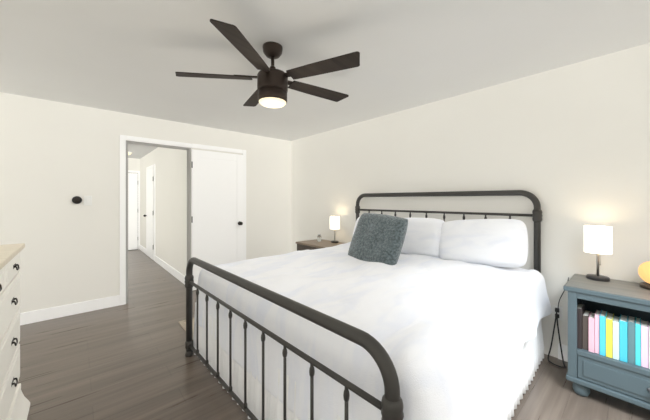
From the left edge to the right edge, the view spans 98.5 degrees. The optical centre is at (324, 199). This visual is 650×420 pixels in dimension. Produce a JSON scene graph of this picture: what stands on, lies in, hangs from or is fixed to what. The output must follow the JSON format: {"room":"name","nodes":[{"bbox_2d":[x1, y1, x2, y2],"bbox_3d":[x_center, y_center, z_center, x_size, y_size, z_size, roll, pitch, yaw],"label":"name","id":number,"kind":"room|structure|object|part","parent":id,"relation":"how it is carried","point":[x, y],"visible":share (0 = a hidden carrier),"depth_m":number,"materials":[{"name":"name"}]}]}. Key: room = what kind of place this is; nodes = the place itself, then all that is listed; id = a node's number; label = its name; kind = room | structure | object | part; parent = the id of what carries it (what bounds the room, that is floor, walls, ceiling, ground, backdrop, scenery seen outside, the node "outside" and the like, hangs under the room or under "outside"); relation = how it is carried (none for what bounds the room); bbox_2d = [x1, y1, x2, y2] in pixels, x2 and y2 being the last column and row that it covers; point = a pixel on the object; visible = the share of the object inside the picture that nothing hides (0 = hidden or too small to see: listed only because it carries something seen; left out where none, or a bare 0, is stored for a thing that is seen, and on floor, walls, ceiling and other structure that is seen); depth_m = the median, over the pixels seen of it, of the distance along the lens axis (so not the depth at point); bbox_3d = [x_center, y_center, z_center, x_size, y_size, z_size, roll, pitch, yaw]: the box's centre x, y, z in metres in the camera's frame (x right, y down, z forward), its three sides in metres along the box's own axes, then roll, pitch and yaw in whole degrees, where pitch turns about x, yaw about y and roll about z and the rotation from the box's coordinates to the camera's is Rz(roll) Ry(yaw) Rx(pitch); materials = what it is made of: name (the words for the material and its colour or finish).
{"room":"bedroom","nodes":[
{"label":"bedroom","id":0,"kind":"room"},
{"bbox_2d":[128,158,139,170],"bbox_3d":[-5.418,0.110,7.292,1.240,2.450,0.120,0,0,-42],"label":"wall","id":1,"kind":"structure","parent":0,"point":[133,163],"depth_m":7.49,"materials":[{"name":"paint"}]},
{"bbox_2d":[128,144,157,158],"bbox_3d":[-3.931,-1.165,5.617,1.240,0.100,4.600,0,0,-42],"label":"ceiling","id":2,"kind":"structure","parent":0,"point":[138,151],"depth_m":6.31,"materials":[{"name":"white paint"}]},
{"bbox_2d":[0,92,290,312],"bbox_3d":[-2.109,0.110,4.078,4.060,2.450,0.120,0,0,-42],"label":"wall","id":3,"kind":"structure","parent":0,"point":[52,153],"depth_m":3.31,"materials":[{"name":"beige paint"}]},
{"bbox_2d":[72,196,81,203],"bbox_3d":[-2.901,0.000,3.275,0.090,0.090,0.029,0,0,-42],"label":"thermostat","id":4,"kind":"object","parent":3,"relation":"attached to","point":[76,199],"visible":1,"depth_m":3.27,"materials":[{"name":"black plastic"}]},
{"bbox_2d":[84,196,91,204],"bbox_3d":[-2.834,0.007,3.346,0.075,0.115,0.012,0,0,-42],"label":"switch plate","id":5,"kind":"object","parent":3,"relation":"attached to","point":[87,199],"visible":1,"depth_m":3.35,"materials":[{"name":"white plastic"}]},
{"bbox_2d":[120,135,245,304],"bbox_3d":[-1.973,0.252,4.130,1.712,2.167,0.260,0,0,-42],"label":"door frame","id":6,"kind":"structure","parent":3,"relation":"attached to","point":[218,179],"depth_m":4.24,"materials":[{"name":"white wood"}]},
{"bbox_2d":[140,147,186,275],"bbox_3d":[-3.472,0.110,5.944,0.120,2.450,4.480,0,0,-42],"label":"wall","id":7,"kind":"structure","parent":0,"point":[170,164],"depth_m":5.25,"materials":[{"name":"paint"}]},
{"bbox_2d":[128,164,154,260],"bbox_3d":[-4.686,0.274,6.550,0.892,2.122,1.962,0,0,-42],"label":"door frame","id":8,"kind":"structure","parent":7,"relation":"attached to","point":[133,176],"depth_m":7.38,"materials":[{"name":"white wood"}]},
{"bbox_2d":[20,245,567,361],"bbox_3d":[-1.837,1.270,3.771,3.820,0.130,9.900,0,0,-42],"label":"baseboard","id":9,"kind":"structure","parent":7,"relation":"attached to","point":[29,317],"depth_m":3.25,"materials":[{"name":"white wood"}]},
{"bbox_2d":[0,0,649,140],"bbox_3d":[-0.310,-1.165,2.051,4.060,0.100,5.540,0,0,-42],"label":"ceiling","id":10,"kind":"structure","parent":0,"point":[123,56],"depth_m":2.06,"materials":[{"name":"paint"}]},
{"bbox_2d":[175,19,359,107],"bbox_3d":[-0.347,-0.901,2.077,1.253,0.429,1.312,0,0,-42],"label":"ceiling fan","id":11,"kind":"object","parent":10,"relation":"hanging from","point":[272,83],"depth_m":1.94,"materials":[{"name":"black metal"}]},
{"bbox_2d":[18,249,649,419],"bbox_3d":[-1.837,1.385,3.771,4.060,0.100,10.140,0,0,-42],"label":"floor","id":12,"kind":"structure","parent":0,"point":[128,361],"depth_m":2.17,"materials":[{"name":"brown wood"}]},
{"bbox_2d":[0,243,29,419],"bbox_3d":[-1.573,0.805,1.030,0.535,1.060,1.650,0,0,-42],"label":"dresser","id":13,"kind":"object","parent":12,"relation":"on","point":[14,405],"visible":1,"depth_m":1.49,"materials":[{"name":"white wood"}]},
{"bbox_2d":[179,318,193,331],"bbox_3d":[-0.839,1.327,3.294,1.460,0.015,0.620,0,0,-42],"label":"rug","id":14,"kind":"object","parent":12,"relation":"on","point":[182,323],"visible":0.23,"depth_m":2.98,"materials":[{"name":"beige carpet"}]},
{"bbox_2d":[296,216,344,250],"bbox_3d":[-0.043,0.792,4.188,0.504,1.085,0.710,0,0,-42],"label":"nightstand","id":15,"kind":"object","parent":12,"relation":"on","point":[318,243],"visible":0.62,"depth_m":4.15,"materials":[{"name":"brown wood"}]},
{"bbox_2d":[330,216,339,242],"bbox_3d":[0.147,0.445,4.210,0.148,0.390,0.148,0,0,-42],"label":"lamp","id":16,"kind":"object","parent":15,"relation":"on","point":[334,220],"depth_m":4.16,"materials":[{"name":"grey fabric"}]},
{"bbox_2d":[185,190,551,419],"bbox_3d":[0.338,0.622,2.421,2.294,1.426,2.268,0,0,-43],"label":"bed","id":17,"kind":"object","parent":12,"relation":"on","point":[410,318],"visible":1,"depth_m":1.66,"materials":[{"name":"white fabric"}]},
{"bbox_2d":[348,213,407,264],"bbox_3d":[0.488,0.385,2.669,0.183,0.550,0.580,31,-16,-38],"label":"pillow","id":18,"kind":"object","parent":17,"relation":"on","point":[377,238],"depth_m":2.56,"materials":[{"name":"grey fabric"}]},
{"bbox_2d":[401,218,443,256],"bbox_3d":[0.983,0.405,3.048,0.232,0.450,0.680,26,-19,-39],"label":"pillow","id":19,"kind":"object","parent":17,"relation":"on","point":[424,237],"depth_m":2.87,"materials":[{"name":"white fabric"}]},
{"bbox_2d":[439,219,527,267],"bbox_3d":[1.427,0.391,2.590,0.240,0.450,0.780,26,-22,-38],"label":"pillow","id":20,"kind":"object","parent":17,"relation":"on","point":[491,243],"depth_m":2.45,"materials":[{"name":"white fabric"}]},
{"bbox_2d":[563,225,649,409],"bbox_3d":[2.098,0.765,1.770,0.512,1.140,0.850,0,0,-42],"label":"nightstand","id":21,"kind":"object","parent":12,"relation":"on","point":[609,319],"visible":1,"depth_m":1.83,"materials":[{"name":"grey paint"}]},
{"bbox_2d":[584,225,611,281],"bbox_3d":[2.025,0.393,2.079,0.152,0.395,0.152,0,0,-42],"label":"lamp","id":22,"kind":"object","parent":21,"relation":"on","point":[597,239],"depth_m":2.03,"materials":[{"name":"grey fabric"}]},
{"bbox_2d":[577,303,649,368],"bbox_3d":[1.937,0.879,1.810,0.162,0.272,0.461,0,0,-42],"label":"books","id":23,"kind":"object","parent":21,"relation":"on","point":[626,339],"depth_m":1.80,"materials":[{"name":"multicoloured paper"}]},
{"bbox_2d":[638,261,649,289],"bbox_3d":[2.189,0.496,1.857,0.150,0.184,0.151,0,0,-42],"label":"salt lamp","id":24,"kind":"object","parent":21,"relation":"on","point":[644,268],"visible":1,"depth_m":1.86,"materials":[{"name":"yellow stone"}]},
{"bbox_2d":[291,43,649,357],"bbox_3d":[1.203,0.110,3.314,0.120,2.450,5.420,0,0,-42],"label":"wall","id":25,"kind":"structure","parent":0,"point":[575,137],"depth_m":2.52,"materials":[{"name":"beige paint"}]},
{"bbox_3d":[1.203,0.110,3.314,0.120,2.450,5.420,0,0,-42],"label":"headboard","id":26,"kind":"part","parent":25,"relation":"part of","materials":[{"name":"paint"}]},
{"bbox_2d":[552,305,562,320],"bbox_3d":[1.956,0.950,2.358,0.024,0.116,0.070,0,0,-42],"label":"outlet plate","id":27,"kind":"object","parent":25,"relation":"attached to","point":[554,307],"depth_m":2.35,"materials":[{"name":"white plastic"}]},
{"bbox_2d":[547,277,568,367],"bbox_3d":[1.907,0.985,2.296,0.149,0.701,0.128,0,0,-42],"label":"power cord","id":28,"kind":"object","parent":25,"relation":"attached to","point":[556,317],"visible":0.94,"depth_m":2.32,"materials":[{"name":"black plastic"}]}
]}

